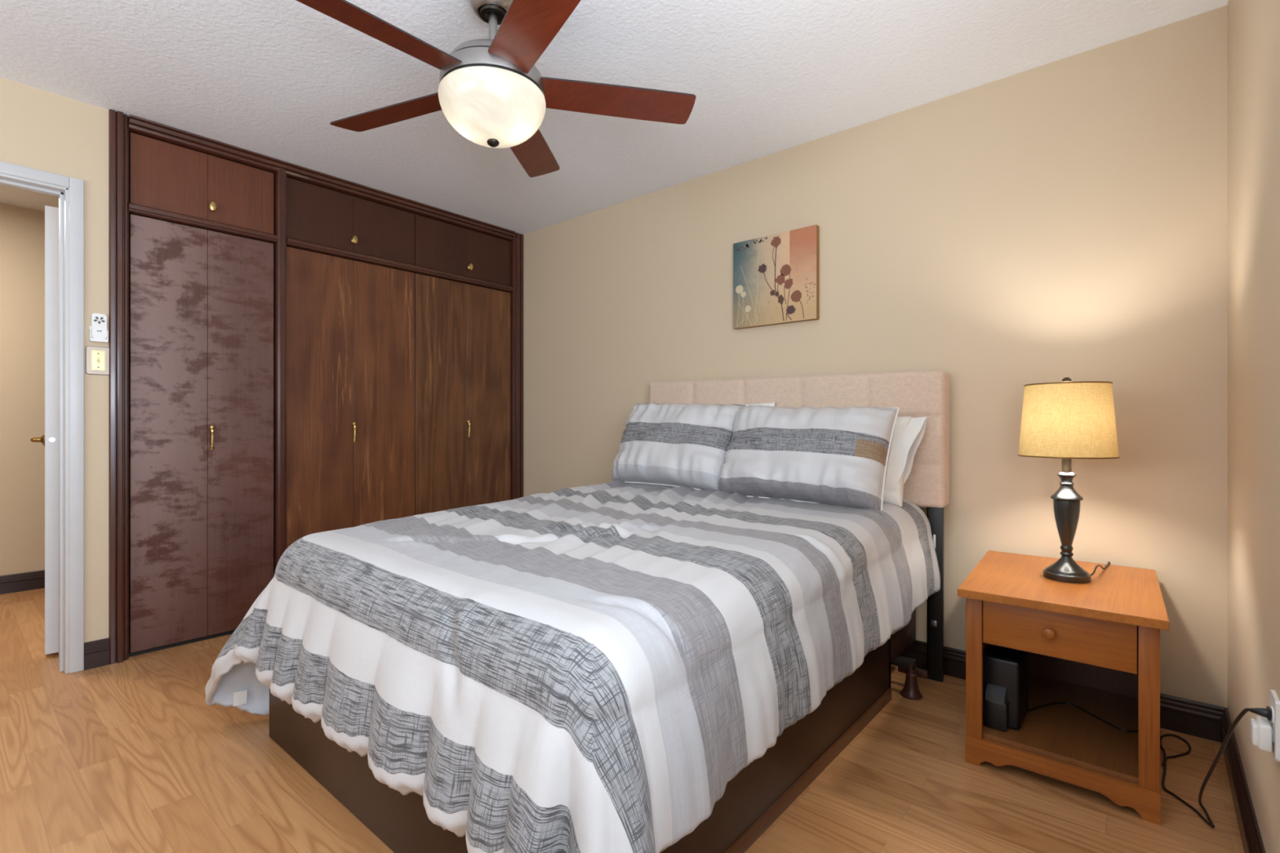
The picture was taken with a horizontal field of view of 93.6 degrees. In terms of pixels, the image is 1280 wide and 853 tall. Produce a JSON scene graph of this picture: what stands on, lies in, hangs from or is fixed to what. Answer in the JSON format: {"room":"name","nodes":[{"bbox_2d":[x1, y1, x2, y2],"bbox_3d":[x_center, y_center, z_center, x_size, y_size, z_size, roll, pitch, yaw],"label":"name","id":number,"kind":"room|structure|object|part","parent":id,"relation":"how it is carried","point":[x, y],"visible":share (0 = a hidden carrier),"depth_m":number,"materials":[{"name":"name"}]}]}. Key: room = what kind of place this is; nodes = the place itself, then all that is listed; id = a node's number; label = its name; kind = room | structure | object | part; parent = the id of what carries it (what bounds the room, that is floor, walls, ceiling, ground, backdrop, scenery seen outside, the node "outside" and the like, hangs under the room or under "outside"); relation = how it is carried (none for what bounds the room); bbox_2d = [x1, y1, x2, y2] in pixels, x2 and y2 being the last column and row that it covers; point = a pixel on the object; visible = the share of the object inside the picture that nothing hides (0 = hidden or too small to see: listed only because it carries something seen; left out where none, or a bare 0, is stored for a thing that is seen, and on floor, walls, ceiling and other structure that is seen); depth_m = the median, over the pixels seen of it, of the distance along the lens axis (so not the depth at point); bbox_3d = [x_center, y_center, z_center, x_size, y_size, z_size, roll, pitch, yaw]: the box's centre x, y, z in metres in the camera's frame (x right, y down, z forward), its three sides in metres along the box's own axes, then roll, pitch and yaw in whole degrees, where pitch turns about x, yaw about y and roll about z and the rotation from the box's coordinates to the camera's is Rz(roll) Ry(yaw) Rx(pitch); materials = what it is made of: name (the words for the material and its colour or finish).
{"room":"bedroom","nodes":[
{"label":"bedroom","id":0,"kind":"room"},
{"bbox_2d":[0,203,44,575],"bbox_3d":[-3.408,-0.175,4.509,0.100,2.440,6.320,0,0,41],"label":"wall","id":1,"kind":"structure","parent":0,"point":[22,229],"depth_m":3.82,"materials":[{"name":"beige paint"}]},
{"bbox_2d":[0,569,44,594],"bbox_3d":[-3.323,0.988,4.515,0.021,0.114,6.000,0,0,41],"label":"baseboard","id":2,"kind":"structure","parent":1,"relation":"attached to","point":[20,582],"depth_m":3.81,"materials":[{"name":"brown wood"}]},
{"bbox_2d":[0,76,108,642],"bbox_3d":[-2.627,-0.175,2.868,0.720,2.440,4.600,0,0,41],"label":"wall","id":3,"kind":"structure","parent":0,"point":[42,130],"depth_m":2.60,"materials":[{"name":"beige paint"}]},
{"bbox_2d":[0,160,84,674],"bbox_3d":[-2.733,-0.005,2.269,0.136,2.101,0.923,0,0,41],"label":"door frame","id":4,"kind":"structure","parent":3,"relation":"attached to","point":[69,191],"depth_m":2.56,"materials":[{"name":"white paint"}]},
{"bbox_2d":[30,205,58,654],"bbox_3d":[-2.915,0.016,3.021,0.153,2.030,0.772,0,0,-39],"label":"door","id":5,"kind":"structure","parent":3,"relation":"in","point":[50,438],"depth_m":2.73,"materials":[{"name":"white paint"}]},
{"bbox_3d":[-2.770,0.060,2.768,0.050,0.066,0.133,0,0,-43],"label":"handle","id":6,"kind":"part","parent":5,"relation":"part of","materials":[{"name":"gold metal"}]},
{"bbox_3d":[-2.666,0.060,2.728,0.023,0.023,0.002,0,0,-43],"label":"latch plate","id":7,"kind":"part","parent":5,"relation":"part of","materials":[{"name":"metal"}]},
{"bbox_2d":[84,638,109,670],"bbox_3d":[-2.359,0.988,2.611,0.021,0.114,0.082,0,0,41],"label":"baseboard","id":8,"kind":"structure","parent":3,"relation":"attached to","point":[96,653],"depth_m":2.61,"materials":[{"name":"brown wood"}]},
{"bbox_2d":[85,346,108,375],"bbox_3d":[-2.355,-0.287,2.615,0.022,0.122,0.080,0,0,41],"label":"light switch","id":9,"kind":"object","parent":3,"relation":"attached to","point":[96,357],"visible":1,"depth_m":2.61,"materials":[{"name":"beige plastic"}]},
{"bbox_3d":[-2.356,-0.287,2.615,0.002,0.080,0.040,0,0,40],"label":"plate","id":10,"kind":"part","parent":9,"relation":"part of","materials":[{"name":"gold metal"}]},
{"bbox_2d":[88,325,108,342],"bbox_3d":[-2.353,-0.403,2.615,0.024,0.069,0.060,0,0,41],"label":"remote holder","id":11,"kind":"object","parent":3,"relation":"attached to","point":[91,339],"visible":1,"depth_m":2.61,"materials":[{"name":"white plastic"}]},
{"bbox_2d":[91,313,106,338],"bbox_3d":[-2.352,-0.436,2.615,0.018,0.108,0.049,0,0,41],"label":"remote","id":12,"kind":"object","parent":11,"relation":"in","point":[99,321],"visible":1,"depth_m":2.61,"materials":[{"name":"white plastic"}]},
{"bbox_2d":[0,0,1228,234],"bbox_3d":[-1.224,-1.445,2.643,5.906,0.100,6.320,0,0,41],"label":"ceiling","id":13,"kind":"structure","parent":0,"point":[268,77],"depth_m":2.37,"materials":[{"name":"white paint"}]},
{"bbox_2d":[296,0,696,177],"bbox_3d":[-0.500,-1.145,1.887,1.288,0.499,1.235,0,0,41],"label":"ceiling fan","id":14,"kind":"object","parent":13,"relation":"hanging from","point":[492,91],"visible":1,"depth_m":1.83,"materials":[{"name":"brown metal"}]},
{"bbox_3d":[-0.739,-1.085,1.617,0.135,0.036,0.513,0,0,40],"label":"blade","id":15,"kind":"part","parent":14,"relation":"part of","materials":[{"name":"brown wood"}]},
{"bbox_3d":[-0.841,-1.085,2.081,0.512,0.036,0.133,0,0,24],"label":"blade","id":16,"kind":"part","parent":14,"relation":"part of","materials":[{"name":"brown wood"}]},
{"bbox_3d":[-0.469,-0.985,1.919,0.333,0.147,0.333,0,0,40],"label":"lamp shade","id":17,"kind":"part","parent":14,"relation":"part of","materials":[{"name":"white glass"}]},
{"bbox_3d":[-0.263,-1.085,1.569,0.133,0.036,0.512,0,0,-31],"label":"blade","id":18,"kind":"part","parent":14,"relation":"part of","materials":[{"name":"brown wood"}]},
{"bbox_3d":[-0.430,-1.085,2.324,0.133,0.036,0.512,0,0,5],"label":"blade","id":19,"kind":"part","parent":14,"relation":"part of","materials":[{"name":"brown wood"}]},
{"bbox_3d":[-0.072,-1.085,2.007,0.512,0.036,0.133,0,0,-13],"label":"blade","id":20,"kind":"part","parent":14,"relation":"part of","materials":[{"name":"brown wood"}]},
{"bbox_2d":[0,587,1244,852],"bbox_3d":[-1.224,1.095,2.643,5.906,0.100,6.320,0,0,41],"label":"floor","id":21,"kind":"structure","parent":0,"point":[130,756],"depth_m":1.74,"materials":[{"name":"brown wood"}]},
{"bbox_2d":[108,109,523,664],"bbox_3d":[-1.818,-0.174,3.700,0.630,2.438,2.277,0,0,41],"label":"wardrobe","id":22,"kind":"object","parent":21,"relation":"on","point":[295,352],"visible":0.95,"depth_m":3.13,"materials":[{"name":"brown wood"}]},
{"bbox_3d":[-2.327,-0.174,2.683,0.076,2.438,0.069,0,0,40],"label":"frame moulding","id":23,"kind":"part","parent":22,"relation":"part of","materials":[{"name":"brown wood"}]},
{"bbox_3d":[-2.217,0.032,2.836,0.020,1.987,0.291,0,0,40],"label":"folding door","id":24,"kind":"part","parent":22,"relation":"part of","materials":[{"name":"brown wood"}]},
{"bbox_3d":[-2.217,-1.171,2.836,0.020,0.321,0.292,0,0,40],"label":"cupboard door","id":25,"kind":"part","parent":22,"relation":"part of","materials":[{"name":"brown wood"}]},
{"bbox_3d":[-2.094,0.052,2.943,0.028,0.123,0.025,0,0,40],"label":"drop pull","id":26,"kind":"part","parent":22,"relation":"part of","materials":[{"name":"gold metal"}]},
{"bbox_3d":[-2.093,-1.077,2.943,0.030,0.050,0.031,0,0,40],"label":"knob","id":27,"kind":"part","parent":22,"relation":"part of","materials":[{"name":"gold metal"}]},
{"bbox_3d":[-2.028,0.032,3.058,0.020,1.987,0.290,0,0,40],"label":"folding door","id":28,"kind":"part","parent":22,"relation":"part of","materials":[{"name":"brown wood"}]},
{"bbox_3d":[-2.028,-1.171,3.058,0.020,0.321,0.291,0,0,40],"label":"cupboard door","id":29,"kind":"part","parent":22,"relation":"part of","materials":[{"name":"brown wood"}]},
{"bbox_3d":[-1.906,-0.158,3.187,0.062,2.405,0.047,0,0,40],"label":"post","id":30,"kind":"part","parent":22,"relation":"part of","materials":[{"name":"brown wood"}]},
{"bbox_3d":[-1.779,0.032,3.349,0.020,1.987,0.357,0,0,40],"label":"folding door","id":31,"kind":"part","parent":22,"relation":"part of","materials":[{"name":"brown wood"}]},
{"bbox_3d":[-1.779,-1.171,3.349,0.020,0.321,0.358,0,0,40],"label":"cupboard door","id":32,"kind":"part","parent":22,"relation":"part of","materials":[{"name":"brown wood"}]},
{"bbox_3d":[-1.619,-0.987,3.523,0.062,0.040,2.130,0,0,40],"label":"rail","id":33,"kind":"part","parent":22,"relation":"part of","materials":[{"name":"brown wood"}]},
{"bbox_3d":[-1.612,-1.367,3.517,0.080,0.053,2.130,0,0,40],"label":"moulding","id":34,"kind":"part","parent":22,"relation":"part of","materials":[{"name":"brown wood"}]},
{"bbox_3d":[-1.646,0.032,3.468,0.028,0.123,0.025,0,0,40],"label":"drop pull","id":35,"kind":"part","parent":22,"relation":"part of","materials":[{"name":"gold metal"}]},
{"bbox_3d":[-1.646,-1.077,3.467,0.030,0.050,0.031,0,0,40],"label":"knob","id":36,"kind":"part","parent":22,"relation":"part of","materials":[{"name":"gold metal"}]},
{"bbox_3d":[-1.540,0.032,3.629,0.020,1.987,0.376,0,0,40],"label":"folding door","id":37,"kind":"part","parent":22,"relation":"part of","materials":[{"name":"brown wood"}]},
{"bbox_3d":[-1.540,-1.171,3.629,0.020,0.321,0.377,0,0,40],"label":"cupboard door","id":38,"kind":"part","parent":22,"relation":"part of","materials":[{"name":"brown wood"}]},
{"bbox_3d":[-1.295,0.032,3.916,0.020,1.987,0.366,0,0,40],"label":"folding door","id":39,"kind":"part","parent":22,"relation":"part of","materials":[{"name":"brown wood"}]},
{"bbox_3d":[-1.295,-1.171,3.916,0.020,0.321,0.367,0,0,40],"label":"cupboard door","id":40,"kind":"part","parent":22,"relation":"part of","materials":[{"name":"brown wood"}]},
{"bbox_3d":[-1.151,0.014,4.048,0.028,0.123,0.025,0,0,40],"label":"drop pull","id":41,"kind":"part","parent":22,"relation":"part of","materials":[{"name":"gold metal"}]},
{"bbox_3d":[-1.143,-1.077,4.055,0.030,0.050,0.031,0,0,40],"label":"knob","id":42,"kind":"part","parent":22,"relation":"part of","materials":[{"name":"gold metal"}]},
{"bbox_3d":[-1.057,0.032,4.195,0.020,1.987,0.365,0,0,40],"label":"folding door","id":43,"kind":"part","parent":22,"relation":"part of","materials":[{"name":"brown wood"}]},
{"bbox_3d":[-1.057,-1.171,4.195,0.020,0.321,0.366,0,0,40],"label":"cupboard door","id":44,"kind":"part","parent":22,"relation":"part of","materials":[{"name":"brown wood"}]},
{"bbox_3d":[-0.898,-0.174,4.360,0.072,2.438,0.078,0,0,40],"label":"frame moulding","id":45,"kind":"part","parent":22,"relation":"part of","materials":[{"name":"brown wood"}]},
{"bbox_2d":[269,369,949,852],"bbox_3d":[0.013,0.394,2.273,1.639,1.302,2.017,0,0,41],"label":"bed","id":46,"kind":"object","parent":21,"relation":"on","point":[751,802],"visible":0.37,"depth_m":1.96,"materials":[{"name":"beige fabric"}]},
{"bbox_3d":[-0.673,0.865,1.545,1.500,0.360,0.020,0,0,40],"label":"foot panel","id":47,"kind":"part","parent":46,"relation":"part of","materials":[{"name":"brown wood"}]},
{"bbox_2d":[204,480,940,852],"bbox_3d":[-0.143,0.654,2.279,1.973,0.757,2.118,0,0,41],"label":"comforter","id":48,"kind":"object","parent":46,"relation":"on","point":[591,668],"visible":0.94,"depth_m":1.40,"materials":[{"name":"white fabric"}]},
{"bbox_2d":[611,402,747,491],"bbox_3d":[0.178,0.097,3.006,0.703,0.442,0.342,0,0,36],"label":"pillow sham","id":49,"kind":"object","parent":48,"relation":"on","point":[677,445],"visible":0.79,"depth_m":2.88,"materials":[{"name":"white fabric"}]},
{"bbox_2d":[747,402,775,406],"bbox_3d":[0.353,0.100,3.093,0.700,0.437,0.214,0,0,36],"label":"pillow","id":50,"kind":"object","parent":48,"relation":"on","point":[771,404],"visible":0.02,"depth_m":2.93,"materials":[{"name":"white fabric"}]},
{"bbox_2d":[718,404,899,511],"bbox_3d":[0.691,0.120,2.560,0.745,0.435,0.353,0,0,37],"label":"pillow sham","id":51,"kind":"object","parent":48,"relation":"on","point":[828,455],"visible":0.89,"depth_m":2.42,"materials":[{"name":"white fabric"}]},
{"bbox_2d":[883,416,926,506],"bbox_3d":[0.865,0.145,2.633,0.700,0.373,0.212,0,0,44],"label":"pillow","id":52,"kind":"object","parent":48,"relation":"on","point":[908,432],"visible":0.27,"depth_m":2.43,"materials":[{"name":"white fabric"}]},
{"bbox_3d":[0.419,0.843,1.684,0.020,0.315,1.645,0,0,40],"label":"panel","id":53,"kind":"part","parent":46,"relation":"part of","materials":[{"name":"brown wood"}]},
{"bbox_3d":[0.667,0.042,2.984,1.568,0.596,0.086,0,0,40],"label":"headboard","id":54,"kind":"part","parent":46,"relation":"part of","materials":[{"name":"beige fabric"}]},
{"bbox_3d":[0.384,0.865,2.782,1.500,0.360,0.020,0,0,40],"label":"panel","id":55,"kind":"part","parent":46,"relation":"part of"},
{"bbox_3d":[1.046,0.797,2.411,0.032,0.195,0.295,0,0,40],"label":"head rail","id":56,"kind":"part","parent":46,"relation":"part of","materials":[{"name":"brown wood"}]},
{"bbox_3d":[1.054,0.983,2.335,0.082,0.125,0.082,0,0,40],"label":"glide leg","id":57,"kind":"part","parent":46,"relation":"part of","materials":[{"name":"brown plastic"}]},
{"bbox_3d":[1.227,0.665,2.491,0.060,0.760,0.048,0,0,40],"label":"headboard post","id":58,"kind":"part","parent":46,"relation":"part of","materials":[{"name":"black paint"}]},
{"bbox_2d":[957,550,1169,825],"bbox_3d":[1.370,0.771,1.969,0.536,0.548,0.715,0,0,41],"label":"nightstand","id":59,"kind":"object","parent":21,"relation":"on","point":[1094,646],"visible":0.94,"depth_m":1.80,"materials":[{"name":"brown wood"}]},
{"bbox_3d":[1.038,0.748,1.867,0.044,0.454,0.018,0,0,40],"label":"post","id":60,"kind":"part","parent":59,"relation":"part of","materials":[{"name":"brown wood"}]},
{"bbox_3d":[1.239,0.783,2.120,0.016,0.524,0.627,0,0,40],"label":"panel","id":61,"kind":"part","parent":59,"relation":"part of","materials":[{"name":"brown wood"}]},
{"bbox_3d":[1.173,0.593,1.725,0.032,0.032,0.026,0,0,40],"label":"knob","id":62,"kind":"part","parent":59,"relation":"part of","materials":[{"name":"brown wood"}]},
{"bbox_3d":[1.197,0.595,1.734,0.365,0.136,0.018,0,0,40],"label":"drawer","id":63,"kind":"part","parent":59,"relation":"part of","materials":[{"name":"brown wood"}]},
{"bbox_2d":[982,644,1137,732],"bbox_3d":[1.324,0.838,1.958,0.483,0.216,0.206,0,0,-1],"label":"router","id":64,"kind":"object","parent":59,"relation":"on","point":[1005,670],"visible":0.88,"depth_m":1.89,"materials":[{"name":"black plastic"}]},
{"bbox_2d":[982,673,1137,783],"bbox_3d":[1.403,0.955,1.975,0.422,0.016,0.619,0,0,40],"label":"shelf","id":65,"kind":"object","parent":59,"relation":"attached to","point":[1063,732],"depth_m":1.88,"materials":[{"name":"brown wood"}]},
{"bbox_2d":[1017,377,1119,583],"bbox_3d":[1.499,0.268,1.995,0.489,0.858,0.271,0,0,-16],"label":"table lamp","id":66,"kind":"object","parent":59,"relation":"on","point":[1067,420],"visible":0.98,"depth_m":1.89,"materials":[{"name":"beige fabric"}]},
{"bbox_2d":[1061,458,1071,471],"bbox_3d":[1.394,0.086,1.965,0.032,0.129,0.032,0,0,40],"label":"socket","id":67,"kind":"object","parent":66,"relation":"attached to","point":[1066,463],"depth_m":1.95,"materials":[{"name":"brown metal"}]},
{"bbox_3d":[1.394,-0.020,1.965,0.267,0.234,0.267,0,0,40],"label":"lamp shade","id":68,"kind":"part","parent":66,"relation":"part of","materials":[{"name":"fabric"}]},
{"bbox_3d":[1.606,0.773,2.213,0.422,0.504,0.008,0,0,40],"label":"panel","id":69,"kind":"part","parent":59,"relation":"part of","materials":[{"name":"brown wood"}]},
{"bbox_3d":[1.353,0.748,1.598,0.044,0.454,0.018,0,0,40],"label":"post","id":70,"kind":"part","parent":59,"relation":"part of","materials":[{"name":"brown wood"}]},
{"bbox_2d":[523,4,1227,707],"bbox_3d":[0.353,-0.175,3.427,4.526,2.440,0.120,0,0,41],"label":"wall","id":71,"kind":"structure","parent":0,"point":[1055,221],"depth_m":2.42,"materials":[{"name":"beige paint"}]},
{"bbox_2d":[733,224,819,329],"bbox_3d":[0.680,-0.743,3.045,0.465,0.452,0.033,0,0,41],"label":"print","id":72,"kind":"object","parent":71,"relation":"attached to","point":[776,277],"visible":1,"depth_m":3.02,"materials":[{"name":"fabric"}]},
{"bbox_3d":[0.600,-0.714,3.091,0.025,0.375,0.001,0,0,40],"label":"printed stem","id":73,"kind":"part","parent":72,"relation":"part of","materials":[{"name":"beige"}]},
{"bbox_3d":[0.697,-0.725,3.008,0.052,0.398,0.001,0,0,40],"label":"printed stem","id":74,"kind":"part","parent":72,"relation":"part of","materials":[{"name":"brown"}]},
{"bbox_2d":[899,640,1227,742],"bbox_3d":[0.535,0.988,3.178,3.686,0.114,0.021,0,0,41],"label":"baseboard","id":75,"kind":"structure","parent":71,"relation":"attached to","point":[1181,715],"depth_m":2.06,"materials":[{"name":"brown wood"}]},
{"bbox_2d":[1227,0,1279,852],"bbox_3d":[0.457,-0.175,0.156,0.120,2.440,4.720,0,0,41],"label":"wall","id":76,"kind":"structure","parent":0,"point":[1253,25],"depth_m":1.46,"materials":[{"name":"beige paint"}]},
{"bbox_2d":[1219,707,1265,852],"bbox_3d":[0.442,0.988,0.247,0.021,0.114,4.600,0,0,41],"label":"baseboard","id":77,"kind":"structure","parent":76,"relation":"attached to","point":[1251,836],"depth_m":1.57,"materials":[{"name":"brown wood"}]},
{"bbox_2d":[1270,689,1279,762],"bbox_3d":[1.259,0.592,1.194,0.008,0.118,0.075,0,0,41],"label":"wall outlet","id":78,"kind":"object","parent":76,"relation":"attached to","point":[1274,701],"visible":0.83,"depth_m":1.17,"materials":[{"name":"white plastic"}]},
{"bbox_2d":[1250,715,1272,751],"bbox_3d":[1.244,0.615,1.205,0.027,0.051,0.054,0,0,41],"label":"plug adapter","id":79,"kind":"object","parent":78,"relation":"attached to","point":[1261,731],"visible":1,"depth_m":1.19,"materials":[{"name":"white plastic"}]},
{"bbox_2d":[1270,706,1274,723],"bbox_3d":[1.257,0.573,1.195,0.003,0.026,0.032,0,0,40],"label":"socket","id":80,"kind":"object","parent":78,"relation":"attached to","point":[1272,708],"depth_m":1.19,"materials":[{"name":"white plastic"}]},
{"bbox_2d":[1160,706,1271,828],"bbox_3d":[1.496,0.803,1.628,0.105,0.484,1.007,0,0,35],"label":"power cord","id":81,"kind":"object","parent":80,"relation":"in","point":[1265,713],"visible":0.98,"depth_m":1.54,"materials":[{"name":"black plastic"}]},
{"bbox_2d":[1271,725,1274,742],"bbox_3d":[1.257,0.612,1.195,0.003,0.026,0.032,0,0,40],"label":"socket","id":82,"kind":"object","parent":78,"relation":"attached to","point":[1273,726],"depth_m":1.18,"materials":[{"name":"white plastic"}]}
]}

